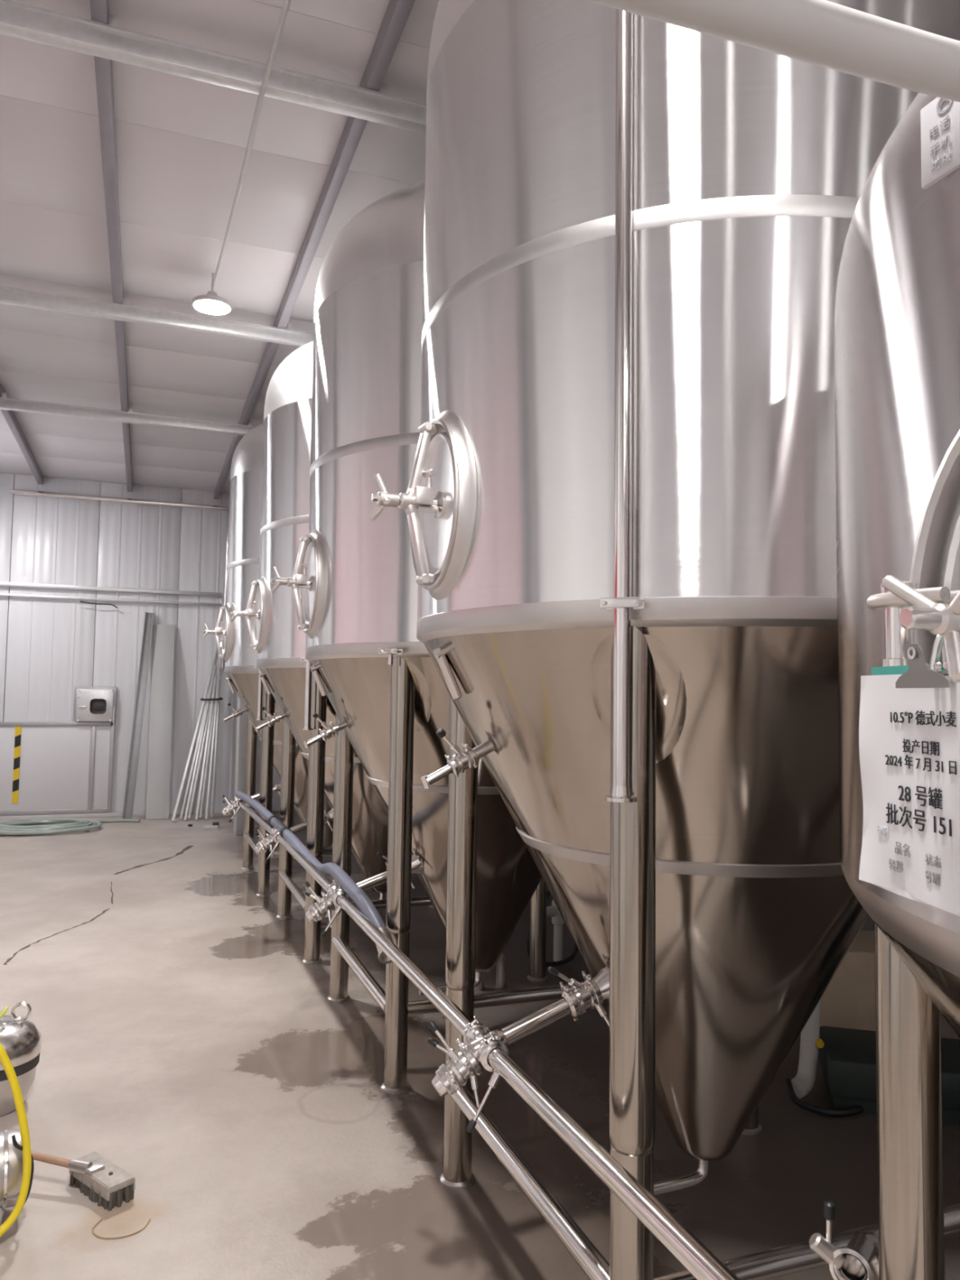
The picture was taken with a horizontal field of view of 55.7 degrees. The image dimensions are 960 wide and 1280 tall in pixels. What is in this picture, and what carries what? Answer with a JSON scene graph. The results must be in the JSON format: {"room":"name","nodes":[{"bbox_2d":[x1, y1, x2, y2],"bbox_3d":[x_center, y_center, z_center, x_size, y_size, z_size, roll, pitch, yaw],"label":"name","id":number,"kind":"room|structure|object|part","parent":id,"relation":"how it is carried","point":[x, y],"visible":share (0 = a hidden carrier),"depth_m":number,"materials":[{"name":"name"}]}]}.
{"room":"brewery","nodes":[
{"label":"brewery","id":0,"kind":"room"},
{"bbox_2d":[0,472,295,815],"bbox_3d":[-3.611,0.123,12.215,7.300,4.350,0.206,2,-4,-20],"label":"wall","id":1,"kind":"structure","parent":0,"point":[50,647],"depth_m":11.72,"materials":[{"name":"metal"}]},
{"bbox_3d":[-6.350,0.044,11.119,0.992,4.300,0.051,2,-4,-20],"label":"wall panel","id":2,"kind":"part","parent":1,"relation":"part of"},
{"bbox_3d":[-5.412,0.078,11.466,0.992,4.300,0.051,2,-4,-20],"label":"wall panel","id":3,"kind":"part","parent":1,"relation":"part of","materials":[{"name":"metal"}]},
{"bbox_2d":[0,706,146,820],"bbox_3d":[-5.484,1.520,11.301,2.550,1.400,0.052,2,-4,-20],"label":"door","id":4,"kind":"structure","parent":1,"relation":"in","point":[57,769],"depth_m":11.36,"materials":[{"name":"paint"}]},
{"bbox_3d":[-5.621,2.131,11.220,1.978,0.055,0.045,2,-4,-20],"label":"rail","id":5,"kind":"part","parent":4,"relation":"part of","materials":[{"name":"metal"}]},
{"bbox_3d":[-5.611,1.041,11.282,1.965,0.050,0.050,2,-4,-20],"label":"rail","id":6,"kind":"part","parent":4,"relation":"part of","materials":[{"name":"metal"}]},
{"bbox_3d":[-5.493,2.193,11.261,2.550,0.050,0.050,2,-4,-20],"label":"sill","id":7,"kind":"part","parent":4,"relation":"part of","materials":[{"name":"white plastic"}]},
{"bbox_2d":[72,686,116,724],"bbox_3d":[-4.880,0.827,11.511,0.500,0.475,0.144,2,-4,-20],"label":"vent box","id":8,"kind":"object","parent":1,"relation":"attached to","point":[91,704],"visible":1,"depth_m":11.48,"materials":[{"name":"metal"}]},
{"bbox_2d":[0,593,221,605],"bbox_3d":[-5.009,-0.525,11.588,3.300,0.030,0.073,2,-4,-20],"label":"track rail","id":9,"kind":"object","parent":1,"relation":"attached to","point":[1,594],"visible":1,"depth_m":11.64,"materials":[{"name":"metal"}]},
{"bbox_2d":[80,600,117,608],"bbox_3d":[-4.856,-0.450,11.575,0.445,0.075,0.014,2,-4,-20],"label":"cord","id":10,"kind":"object","parent":9,"relation":"hanging from","point":[80,601],"visible":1,"depth_m":11.57,"materials":[{"name":"black rubber"}]},
{"bbox_2d":[0,582,222,596],"bbox_3d":[-5.007,-0.660,11.596,3.300,0.050,0.073,2,-4,-20],"label":"track rail","id":11,"kind":"object","parent":1,"relation":"attached to","point":[2,584],"visible":1,"depth_m":11.65,"materials":[{"name":"metal"}]},
{"bbox_2d":[10,488,229,669],"bbox_3d":[-4.601,-0.742,11.727,2.686,2.192,0.118,2,-4,-20],"label":"conduit","id":12,"kind":"object","parent":1,"relation":"attached to","point":[12,491],"visible":0.56,"depth_m":11.82,"materials":[{"name":"metal"}]},
{"bbox_3d":[-4.475,0.112,11.812,0.992,4.300,0.051,2,-4,-20],"label":"wall panel","id":13,"kind":"part","parent":1,"relation":"part of","materials":[{"name":"metal"}]},
{"bbox_3d":[-3.537,0.145,12.159,0.992,4.300,0.051,2,-4,-20],"label":"wall panel","id":14,"kind":"part","parent":1,"relation":"part of","materials":[{"name":"metal"}]},
{"bbox_3d":[-2.600,0.179,12.505,0.992,4.300,0.051,2,-4,-20],"label":"wall panel","id":15,"kind":"part","parent":1,"relation":"part of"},
{"bbox_2d":[0,0,439,492],"bbox_3d":[-0.283,-2.575,3.832,7.050,0.200,18.500,2,-4,-20],"label":"ceiling","id":16,"kind":"structure","parent":0,"point":[181,142],"depth_m":5.04,"materials":[{"name":"paint"}]},
{"bbox_2d":[0,383,43,484],"bbox_3d":[-2.418,-2.497,3.034,0.060,0.100,18.100,2,-4,-20],"label":"joist","id":17,"kind":"object","parent":16,"relation":"attached to","point":[9,415],"visible":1,"depth_m":9.64,"materials":[{"name":"paint"}]},
{"bbox_2d":[89,0,132,492],"bbox_3d":[-1.429,-2.461,3.400,0.060,0.100,18.100,2,-4,-20],"label":"joist","id":18,"kind":"object","parent":16,"relation":"attached to","point":[100,9],"visible":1,"depth_m":4.78,"materials":[{"name":"paint"}]},
{"bbox_3d":[-3.414,-2.029,12.252,6.650,0.055,0.098,2,-4,-20],"label":"panel","id":19,"kind":"part","parent":16,"relation":"part of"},
{"bbox_3d":[-3.222,-2.058,11.738,6.650,0.055,0.998,2,-4,-20],"label":"panel","id":20,"kind":"part","parent":16,"relation":"part of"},
{"bbox_3d":[-2.875,-2.110,10.802,6.650,0.055,0.998,2,-4,-20],"label":"panel","id":21,"kind":"part","parent":16,"relation":"part of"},
{"bbox_3d":[-2.527,-2.163,9.865,6.650,0.055,0.998,2,-4,-20],"label":"panel","id":22,"kind":"part","parent":16,"relation":"part of","materials":[{"name":"metal"}]},
{"bbox_3d":[-2.179,-2.216,8.929,6.650,0.055,0.998,2,-4,-20],"label":"panel","id":23,"kind":"part","parent":16,"relation":"part of","materials":[{"name":"metal"}]},
{"bbox_3d":[-1.831,-2.268,7.993,6.650,0.055,0.998,2,-4,-20],"label":"panel","id":24,"kind":"part","parent":16,"relation":"part of","materials":[{"name":"metal"}]},
{"bbox_3d":[-1.484,-2.321,7.057,6.650,0.055,0.998,2,-4,-20],"label":"panel","id":25,"kind":"part","parent":16,"relation":"part of","materials":[{"name":"metal"}]},
{"bbox_3d":[-1.136,-2.373,6.121,6.650,0.055,0.998,2,-4,-20],"label":"panel","id":26,"kind":"part","parent":16,"relation":"part of","materials":[{"name":"metal"}]},
{"bbox_3d":[-0.788,-2.426,5.185,6.650,0.055,0.998,2,-4,-20],"label":"panel","id":27,"kind":"part","parent":16,"relation":"part of","materials":[{"name":"metal"}]},
{"bbox_2d":[191,272,231,315],"bbox_3d":[-1.727,-2.255,5.862,0.246,0.234,0.246,2,-4,-20],"label":"ceiling lamp","id":28,"kind":"object","parent":16,"relation":"hanging from","point":[211,303],"visible":0.99,"depth_m":5.82,"materials":[{"name":"white"}]},
{"bbox_3d":[-1.727,-2.303,5.865,0.015,0.137,0.015,4,-5,-43],"label":"stem","id":29,"kind":"part","parent":28,"relation":"part of","materials":[{"name":"metal"}]},
{"bbox_3d":[-0.440,-2.479,4.249,6.650,0.055,0.998,2,-4,-20],"label":"panel","id":30,"kind":"part","parent":16,"relation":"part of","materials":[{"name":"metal"}]},
{"bbox_2d":[213,0,414,499],"bbox_3d":[-0.411,-2.425,3.776,0.060,0.100,18.100,2,-4,-20],"label":"joist","id":31,"kind":"object","parent":16,"relation":"attached to","point":[397,11],"visible":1,"depth_m":4.72,"materials":[{"name":"paint"}]},
{"bbox_3d":[-0.092,-2.531,3.313,6.650,0.055,0.998,2,-4,-20],"label":"panel","id":32,"kind":"part","parent":16,"relation":"part of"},
{"bbox_2d":[587,0,959,102],"bbox_3d":[-0.133,-1.547,0.628,1.364,2.239,0.046,2,-4,-22],"label":"pipe","id":33,"kind":"object","parent":16,"relation":"hanging from","point":[826,33],"visible":1,"depth_m":0.73,"materials":[{"name":"white metal"}]},
{"bbox_2d":[0,810,959,1279],"bbox_3d":[-0.343,1.915,3.557,7.050,0.202,18.500,2,-4,-20],"label":"floor","id":34,"kind":"structure","parent":0,"point":[189,1044],"depth_m":3.49,"materials":[{"name":"concrete"}]},
{"bbox_2d":[0,1128,22,1226],"bbox_3d":[-1.535,1.616,2.719,0.324,0.235,0.220,3,-4,-29],"label":"motor","id":35,"kind":"object","parent":34,"relation":"on","point":[11,1157],"visible":0.72,"depth_m":2.70,"materials":[{"name":"metal"}]},
{"bbox_2d":[0,1043,31,1237],"bbox_3d":[-1.622,1.422,2.575,0.642,0.631,0.322,2,-4,-20],"label":"hose","id":36,"kind":"object","parent":34,"relation":"on","point":[5,1060],"visible":1,"depth_m":2.68,"materials":[{"name":"rubber"}]},
{"bbox_2d":[0,1002,41,1116],"bbox_3d":[-1.869,1.598,3.489,0.332,0.386,0.332,2,-4,-20],"label":"metal canister","id":37,"kind":"object","parent":34,"relation":"on","point":[21,1040],"visible":0.91,"depth_m":3.44,"materials":[{"name":"metal"}]},
{"bbox_2d":[0,1006,8,1019],"bbox_3d":[-1.928,1.420,3.443,0.315,0.077,0.096,0,-4,13],"label":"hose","id":38,"kind":"object","parent":37,"relation":"on","point":[2,1013],"visible":1,"depth_m":3.40,"materials":[{"name":"rubber"}]},
{"bbox_3d":[-1.871,1.696,3.483,0.316,0.190,0.316,2,-4,-20],"label":"pot","id":39,"kind":"part","parent":37,"relation":"part of","materials":[{"name":"metal"}]},
{"bbox_3d":[-1.869,1.534,3.493,0.332,0.138,0.332,2,-4,-20],"label":"lid","id":40,"kind":"part","parent":37,"relation":"part of","materials":[{"name":"metal"}]},
{"bbox_2d":[11,1134,34,1204],"bbox_3d":[-1.552,1.587,2.541,0.554,0.302,0.094,3,-4,-31],"label":"cable","id":41,"kind":"object","parent":34,"relation":"on","point":[15,1143],"visible":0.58,"depth_m":2.71,"materials":[{"name":"rubber"}]},
{"bbox_2d":[0,817,140,835],"bbox_3d":[-4.920,2.121,10.381,2.018,0.101,0.911,3,-4,-26],"label":"coil","id":42,"kind":"object","parent":34,"relation":"on","point":[36,826],"visible":1,"depth_m":10.25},
{"bbox_2d":[31,1151,135,1211],"bbox_3d":[-1.762,1.672,3.063,1.407,0.191,0.188,0,-4,15],"label":"scrub brush","id":43,"kind":"object","parent":34,"relation":"on","point":[105,1184],"visible":1,"depth_m":2.88,"materials":[{"name":"plastic"}]},
{"bbox_3d":[-1.878,1.635,3.042,1.197,0.123,0.022,0,-4,12],"label":"handle","id":44,"kind":"part","parent":43,"relation":"part of","materials":[{"name":"brown wood"}]},
{"bbox_2d":[67,1159,104,1174],"bbox_3d":[-1.263,1.689,2.909,0.098,0.040,0.080,-2,-5,40],"label":"socket","id":45,"kind":"object","parent":43,"relation":"attached to","point":[82,1166],"depth_m":2.90,"materials":[{"name":"metal"}]},
{"bbox_2d":[92,1218,150,1239],"bbox_3d":[-1.075,1.752,2.701,0.156,0.004,0.098,1,-4,-1],"label":"scrap","id":46,"kind":"object","parent":34,"relation":"on","point":[97,1223],"visible":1,"depth_m":2.67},
{"bbox_2d":[122,611,154,818],"bbox_3d":[-4.327,0.933,11.521,0.122,2.631,0.549,1,-4,2],"label":"channel","id":47,"kind":"object","parent":34,"relation":"on","point":[136,732],"visible":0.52,"depth_m":11.51,"materials":[{"name":"metal"}]},
{"bbox_2d":[145,624,174,819],"bbox_3d":[-4.090,1.021,11.635,0.280,2.471,0.414,2,-4,-20],"label":"board","id":48,"kind":"object","parent":34,"relation":"on","point":[163,635],"visible":1,"depth_m":11.62,"materials":[{"name":"paint"}]},
{"bbox_2d":[171,638,219,822],"bbox_3d":[-3.614,1.083,11.644,0.048,2.359,0.944,0,-4,18],"label":"metal bar","id":49,"kind":"object","parent":34,"relation":"on","point":[216,651],"visible":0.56,"depth_m":11.55,"materials":[{"name":"metal"}]},
{"bbox_2d":[200,697,222,700],"bbox_3d":[-3.502,0.768,11.848,0.288,0.044,0.203,2,-4,-20],"label":"strap","id":50,"kind":"object","parent":49,"relation":"attached to","point":[220,698],"visible":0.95,"depth_m":11.76,"materials":[{"name":"plastic"}]},
{"bbox_2d":[179,680,211,818],"bbox_3d":[-3.637,1.389,11.657,0.043,1.746,0.552,-1,-4,22],"label":"metal bar","id":51,"kind":"object","parent":34,"relation":"on","point":[202,718],"visible":0.98,"depth_m":11.58,"materials":[{"name":"metal"}]},
{"bbox_2d":[183,664,217,820],"bbox_3d":[-3.565,1.281,11.602,0.042,1.956,0.674,0,-4,13],"label":"metal bar","id":52,"kind":"object","parent":34,"relation":"on","point":[215,665],"visible":1,"depth_m":11.57,"materials":[{"name":"metal"}]},
{"bbox_2d":[187,687,213,818],"bbox_3d":[-3.578,1.430,11.672,0.045,1.666,0.484,0,-4,18],"label":"metal bar","id":53,"kind":"object","parent":34,"relation":"on","point":[209,708],"visible":1,"depth_m":11.61,"materials":[{"name":"metal"}]},
{"bbox_2d":[195,675,217,820],"bbox_3d":[-3.496,1.358,11.610,0.043,1.805,0.556,0,-4,5],"label":"metal bar","id":54,"kind":"object","parent":34,"relation":"on","point":[215,677],"visible":1,"depth_m":11.58,"materials":[{"name":"metal"}]},
{"bbox_2d":[198,684,217,817],"bbox_3d":[-3.498,1.414,11.711,0.043,1.704,0.430,0,-4,7],"label":"metal bar","id":55,"kind":"object","parent":34,"relation":"on","point":[213,712],"visible":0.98,"depth_m":11.64,"materials":[{"name":"metal"}]},
{"bbox_2d":[203,822,218,829],"bbox_3d":[-3.153,2.177,10.644,0.180,0.070,0.100,2,-4,-20],"label":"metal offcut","id":56,"kind":"object","parent":34,"relation":"on","point":[215,825],"visible":1,"depth_m":10.62,"materials":[{"name":"white metal"}]},
{"bbox_2d":[204,680,219,819],"bbox_3d":[-3.428,1.385,11.640,0.036,1.753,0.472,1,-4,-3],"label":"metal bar","id":57,"kind":"object","parent":34,"relation":"on","point":[218,681],"visible":1,"depth_m":11.61,"materials":[{"name":"metal"}]},
{"bbox_2d":[210,666,222,817],"bbox_3d":[-3.421,1.309,11.774,0.037,1.921,0.421,1,-4,-8],"label":"metal bar","id":58,"kind":"object","parent":34,"relation":"on","point":[220,668],"visible":1,"depth_m":11.73,"materials":[{"name":"metal"}]},
{"bbox_2d":[233,696,261,835],"bbox_3d":[-2.603,0.054,10.460,0.310,4.300,0.300,2,-4,-20],"label":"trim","id":59,"kind":"structure","parent":34,"relation":"on","point":[238,823],"depth_m":10.22,"materials":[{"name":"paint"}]},
{"bbox_2d":[203,422,353,897],"bbox_3d":[-1.357,0.016,8.011,1.747,4.110,1.812,0,-4,12],"label":"tank","id":60,"kind":"object","parent":34,"relation":"on","point":[242,671],"visible":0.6,"depth_m":7.50,"materials":[{"name":"metal"}]},
{"bbox_3d":[-2.204,-0.068,7.644,0.100,0.430,0.051,2,-4,-20],"label":"clamp arm","id":61,"kind":"part","parent":60,"relation":"part of","materials":[{"name":"metal"}]},
{"bbox_3d":[-2.146,-0.065,7.671,0.024,0.418,0.286,2,-4,-25],"label":"lid","id":62,"kind":"part","parent":60,"relation":"part of","materials":[{"name":"metal"}]},
{"bbox_3d":[-2.022,1.436,7.512,0.090,0.118,0.022,3,-4,-34],"label":"valve handle","id":63,"kind":"part","parent":60,"relation":"part of","materials":[{"name":"metal"}]},
{"bbox_3d":[-2.095,0.892,8.326,0.100,1.140,0.100,2,-4,-20],"label":"leg","id":64,"kind":"part","parent":60,"relation":"part of","materials":[{"name":"metal"}]},
{"bbox_3d":[-1.699,0.832,7.259,0.100,1.140,0.100,2,-4,-20],"label":"leg","id":65,"kind":"part","parent":60,"relation":"part of","materials":[{"name":"metal"}]},
{"bbox_2d":[230,341,433,964],"bbox_3d":[-0.646,-0.082,6.252,1.747,4.110,1.812,0,-4,12],"label":"tank","id":66,"kind":"object","parent":34,"relation":"on","point":[286,673],"visible":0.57,"depth_m":5.74,"materials":[{"name":"metal"}]},
{"bbox_3d":[-1.492,-0.166,5.885,0.100,0.430,0.051,2,-4,-20],"label":"clamp arm","id":67,"kind":"part","parent":66,"relation":"part of","materials":[{"name":"metal"}]},
{"bbox_2d":[238,800,275,834],"bbox_3d":[-1.665,1.322,6.774,0.046,0.047,1.779,2,-4,-22],"label":"pipe","id":68,"kind":"object","parent":66,"relation":"attached to","point":[246,808],"visible":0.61,"depth_m":6.69,"materials":[{"name":"metal"}]},
{"bbox_3d":[-1.434,-0.164,5.911,0.024,0.418,0.286,2,-4,-25],"label":"lid","id":69,"kind":"part","parent":66,"relation":"part of","materials":[{"name":"metal"}]},
{"bbox_3d":[-1.414,1.259,5.878,0.091,0.085,0.022,-1,-4,30],"label":"valve handle","id":70,"kind":"part","parent":66,"relation":"part of","materials":[{"name":"metal"}]},
{"bbox_3d":[-1.405,0.486,6.016,0.070,0.070,0.022,3,-4,-28],"label":"valve handle","id":71,"kind":"part","parent":66,"relation":"part of","materials":[{"name":"metal"}]},
{"bbox_3d":[-1.311,1.338,5.753,0.090,0.118,0.022,3,-4,-34],"label":"valve handle","id":72,"kind":"part","parent":66,"relation":"part of","materials":[{"name":"metal"}]},
{"bbox_3d":[-1.384,0.794,6.566,0.100,1.140,0.100,2,-4,-20],"label":"leg","id":73,"kind":"part","parent":66,"relation":"part of","materials":[{"name":"metal"}]},
{"bbox_3d":[-0.987,0.734,5.499,0.100,1.140,0.100,2,-4,-20],"label":"leg","id":74,"kind":"part","parent":66,"relation":"part of","materials":[{"name":"metal"}]},
{"bbox_2d":[271,181,571,1093],"bbox_3d":[0.012,-0.179,4.525,1.747,4.110,1.812,0,-4,12],"label":"tank","id":75,"kind":"object","parent":34,"relation":"on","point":[353,583],"visible":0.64,"depth_m":3.95,"materials":[{"name":"metal"}]},
{"bbox_3d":[-0.834,-0.263,4.158,0.100,0.430,0.051,2,-4,-20],"label":"clamp arm","id":76,"kind":"part","parent":75,"relation":"part of","materials":[{"name":"metal"}]},
{"bbox_2d":[275,834,333,892],"bbox_3d":[-0.980,1.225,5.031,0.046,0.047,1.728,2,-4,-21],"label":"pipe","id":77,"kind":"object","parent":75,"relation":"attached to","point":[318,877],"visible":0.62,"depth_m":4.89,"materials":[{"name":"metal"}]},
{"bbox_2d":[235,791,393,964],"bbox_3d":[-1.171,1.269,5.590,0.106,0.230,4.434,2,-4,-22],"label":"hose","id":78,"kind":"object","parent":77,"relation":"on","point":[366,907],"visible":0.84,"depth_m":4.30,"materials":[{"name":"rubber"}]},
{"bbox_3d":[-0.776,-0.260,4.185,0.024,0.418,0.286,2,-4,-25],"label":"lid","id":79,"kind":"part","parent":75,"relation":"part of","materials":[{"name":"metal"}]},
{"bbox_3d":[-0.755,1.162,4.152,0.091,0.085,0.022,-1,-4,30],"label":"valve handle","id":80,"kind":"part","parent":75,"relation":"part of","materials":[{"name":"metal"}]},
{"bbox_3d":[-0.774,0.357,4.277,0.027,0.028,0.025,2,-4,-20],"label":"handle knob","id":81,"kind":"part","parent":75,"relation":"part of","materials":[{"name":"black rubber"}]},
{"bbox_3d":[-0.744,1.188,4.150,0.119,0.046,0.022,-2,-4,33],"label":"valve handle","id":82,"kind":"part","parent":75,"relation":"part of","materials":[{"name":"metal"}]},
{"bbox_3d":[-0.747,0.389,4.290,0.070,0.070,0.022,3,-4,-28],"label":"valve handle","id":83,"kind":"part","parent":75,"relation":"part of","materials":[{"name":"metal"}]},
{"bbox_3d":[-0.653,1.241,4.026,0.090,0.118,0.022,3,-4,-34],"label":"valve handle","id":84,"kind":"part","parent":75,"relation":"part of","materials":[{"name":"metal"}]},
{"bbox_3d":[-0.726,0.697,4.840,0.100,1.140,0.100,2,-4,-20],"label":"leg","id":85,"kind":"part","parent":75,"relation":"part of","materials":[{"name":"metal"}]},
{"bbox_3d":[-0.329,0.637,3.773,0.100,1.140,0.100,2,-4,-20],"label":"leg","id":86,"kind":"part","parent":75,"relation":"part of","materials":[{"name":"metal"}]},
{"bbox_2d":[474,953,506,990],"bbox_3d":[0.058,1.810,4.994,0.193,0.201,0.060,2,-4,-20],"label":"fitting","id":87,"kind":"object","parent":34,"relation":"on","point":[501,965],"visible":0.44,"depth_m":4.99,"materials":[{"name":"metal"}]},
{"bbox_2d":[526,890,577,966],"bbox_3d":[0.637,1.651,5.543,0.802,0.600,0.172,2,-4,-20],"label":"drain pipe","id":88,"kind":"object","parent":34,"relation":"on","point":[557,921],"visible":0.32,"depth_m":5.49,"materials":[{"name":"white plastic"}]},
{"bbox_2d":[369,0,959,1279],"bbox_3d":[0.679,-0.278,2.760,1.747,4.110,1.812,0,-4,12],"label":"tank","id":89,"kind":"object","parent":34,"relation":"on","point":[619,501],"visible":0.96,"depth_m":2.09,"materials":[{"name":"metal"}]},
{"bbox_2d":[335,893,475,1036],"bbox_3d":[-0.318,1.127,3.285,0.046,0.047,1.768,2,-4,-21],"label":"pipe","id":90,"kind":"object","parent":89,"relation":"attached to","point":[449,1010],"visible":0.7,"depth_m":3.02,"materials":[{"name":"metal"}]},
{"bbox_3d":[-0.167,-0.362,2.393,0.100,0.430,0.051,2,-4,-20],"label":"clamp arm","id":91,"kind":"part","parent":89,"relation":"part of","materials":[{"name":"metal"}]},
{"bbox_3d":[-0.109,-0.359,2.419,0.024,0.418,0.286,2,-4,-25],"label":"lid","id":92,"kind":"part","parent":89,"relation":"part of","materials":[{"name":"metal"}]},
{"bbox_3d":[-0.107,0.258,2.512,0.027,0.028,0.025,2,-4,-20],"label":"handle knob","id":93,"kind":"part","parent":89,"relation":"part of","materials":[{"name":"black rubber"}]},
{"bbox_3d":[-0.089,1.063,2.386,0.091,0.085,0.022,-1,-4,30],"label":"valve handle","id":94,"kind":"part","parent":89,"relation":"part of","materials":[{"name":"metal"}]},
{"bbox_3d":[-0.080,0.290,2.524,0.070,0.070,0.022,3,-4,-28],"label":"valve handle","id":95,"kind":"part","parent":89,"relation":"part of","materials":[{"name":"metal"}]},
{"bbox_3d":[-0.077,1.089,2.385,0.119,0.046,0.022,-2,-4,33],"label":"valve handle","id":96,"kind":"part","parent":89,"relation":"part of","materials":[{"name":"metal"}]},
{"bbox_3d":[-0.059,0.598,3.075,0.100,1.140,0.100,2,-4,-20],"label":"leg","id":97,"kind":"part","parent":89,"relation":"part of","materials":[{"name":"metal"}]},
{"bbox_3d":[0.014,1.142,2.260,0.090,0.118,0.022,3,-4,-34],"label":"valve handle","id":98,"kind":"part","parent":89,"relation":"part of","materials":[{"name":"metal"}]},
{"bbox_3d":[0.238,0.932,2.491,0.092,0.067,0.022,2,-4,-24],"label":"valve handle","id":99,"kind":"part","parent":89,"relation":"part of","materials":[{"name":"metal"}]},
{"bbox_2d":[486,1047,739,1279],"bbox_3d":[0.539,0.990,1.020,0.046,0.065,2.839,2,-4,-21],"label":"pipe","id":100,"kind":"object","parent":89,"relation":"attached to","point":[685,1246],"visible":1,"depth_m":1.72,"materials":[{"name":"metal"}]},
{"bbox_3d":[0.338,0.538,2.007,0.100,1.140,0.100,2,-4,-20],"label":"leg","id":101,"kind":"part","parent":89,"relation":"part of","materials":[{"name":"metal"}]},
{"bbox_2d":[783,998,864,1117],"bbox_3d":[1.375,1.608,3.606,0.295,0.467,0.278,-1,-4,29],"label":"pipe","id":102,"kind":"object","parent":34,"relation":"on","point":[797,1088],"visible":0.78,"depth_m":3.62,"materials":[{"name":"white plastic"}]},
{"bbox_2d":[815,1038,824,1048],"bbox_3d":[1.367,1.625,3.654,0.034,0.036,0.020,1,-4,-4],"label":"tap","id":103,"kind":"object","parent":102,"relation":"on","point":[819,1042],"depth_m":3.65,"materials":[{"name":"plastic"}]},
{"bbox_2d":[808,1200,879,1279],"bbox_3d":[0.688,1.354,1.607,0.211,0.712,0.100,3,-4,-32],"label":"valve","id":104,"kind":"object","parent":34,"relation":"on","point":[851,1262],"visible":0.91,"depth_m":1.60,"materials":[{"name":"metal"}]},
{"bbox_3d":[0.612,1.078,1.602,0.059,0.055,0.030,0,-4,8],"label":"stem","id":105,"kind":"part","parent":104,"relation":"part of","materials":[{"name":"metal"}]},
{"bbox_3d":[0.617,1.048,1.606,0.010,0.061,0.014,-3,-5,43],"label":"handle","id":106,"kind":"part","parent":104,"relation":"part of","materials":[{"name":"metal"}]},
{"bbox_2d":[819,930,875,1031],"bbox_3d":[1.863,1.706,4.549,0.600,0.401,0.451,0,-4,10],"label":"cardboard box","id":107,"kind":"object","parent":34,"relation":"on","point":[848,1001],"visible":0.13,"depth_m":4.34,"materials":[{"name":"cardboard"}]},
{"bbox_2d":[818,1026,959,1125],"bbox_3d":[1.712,1.700,3.660,0.620,0.300,0.400,0,-4,15],"label":"machine","id":108,"kind":"object","parent":34,"relation":"on","point":[847,1056],"visible":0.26,"depth_m":3.54,"materials":[{"name":"metal"}]},
{"bbox_2d":[834,39,959,1279],"bbox_3d":[1.329,0.381,0.985,1.744,2.595,1.744,-1,-4,25],"label":"tank","id":109,"kind":"object","parent":34,"relation":"on","point":[897,315],"visible":0.94,"depth_m":1.06,"materials":[{"name":"metal"}]},
{"bbox_3d":[0.396,-0.006,0.858,0.025,0.063,0.025,2,-4,-20],"label":"post","id":110,"kind":"part","parent":109,"relation":"part of","materials":[{"name":"metal"}]},
{"bbox_2d":[858,635,959,915],"bbox_3d":[0.374,0.110,0.791,0.022,0.232,0.164,1,-4,-8],"label":"clipboard","id":111,"kind":"object","parent":109,"relation":"hanging from","point":[909,722],"visible":0.98,"depth_m":0.79,"materials":[{"name":"white paper"}]},
{"bbox_3d":[0.372,0.022,0.773,0.010,0.037,0.072,1,-4,-8],"label":"clip plate","id":112,"kind":"part","parent":111,"relation":"part of","materials":[{"name":"metal"}]},
{"bbox_3d":[0.620,0.732,1.311,0.086,0.676,0.086,2,-4,-20],"label":"leg","id":113,"kind":"part","parent":109,"relation":"part of","materials":[{"name":"metal"}]},
{"bbox_3d":[0.402,-0.037,0.843,0.046,0.016,0.096,2,-4,-20],"label":"loop handle","id":114,"kind":"part","parent":109,"relation":"part of","materials":[{"name":"metal"}]},
{"bbox_3d":[0.503,-0.518,0.836,0.006,0.086,0.240,2,-4,-20],"label":"plate","id":115,"kind":"part","parent":109,"relation":"part of","materials":[{"name":"paint"}]},
{"bbox_3d":[0.491,-0.012,0.755,0.024,0.418,0.286,2,-4,-17],"label":"lid","id":116,"kind":"part","parent":109,"relation":"part of","materials":[{"name":"metal"}]},
{"bbox_2d":[861,915,874,930],"bbox_3d":[2.895,-0.238,4.881,0.206,4.350,18.500,2,-4,-20],"label":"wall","id":117,"kind":"structure","parent":0,"point":[868,925],"depth_m":5.67,"materials":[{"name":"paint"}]},
{"bbox_3d":[-3.521,-0.470,2.511,0.206,4.350,18.500,2,-4,-20],"label":"wall","id":118,"kind":"structure","parent":0,"visible":0},
{"bbox_2d":[0,391,256,435],"bbox_3d":[-2.174,-2.062,8.901,6.650,0.135,0.100,2,-4,-20],"label":"ceiling beam","id":119,"kind":"structure","parent":118,"relation":"attached to","point":[6,403],"depth_m":8.44,"materials":[{"name":"metal"}]},
{"bbox_2d":[0,284,313,346],"bbox_3d":[-1.301,-2.194,6.551,6.650,0.135,0.100,2,-4,-20],"label":"ceiling beam","id":120,"kind":"structure","parent":118,"relation":"attached to","point":[126,312],"depth_m":6.17,"materials":[{"name":"metal"}]},
{"bbox_2d":[0,0,426,133],"bbox_3d":[-0.352,-2.338,3.996,6.650,0.135,0.100,2,-4,-20],"label":"ceiling beam","id":121,"kind":"structure","parent":118,"relation":"attached to","point":[110,41],"depth_m":3.68,"materials":[{"name":"metal"}]},
{"bbox_2d":[212,0,290,285],"bbox_3d":[-0.901,-2.316,3.780,0.035,0.121,4.262,2,-4,-22],"label":"cable","id":122,"kind":"object","parent":121,"relation":"attached to","point":[286,6],"visible":1,"depth_m":3.97,"materials":[{"name":"white plastic"}]}
]}

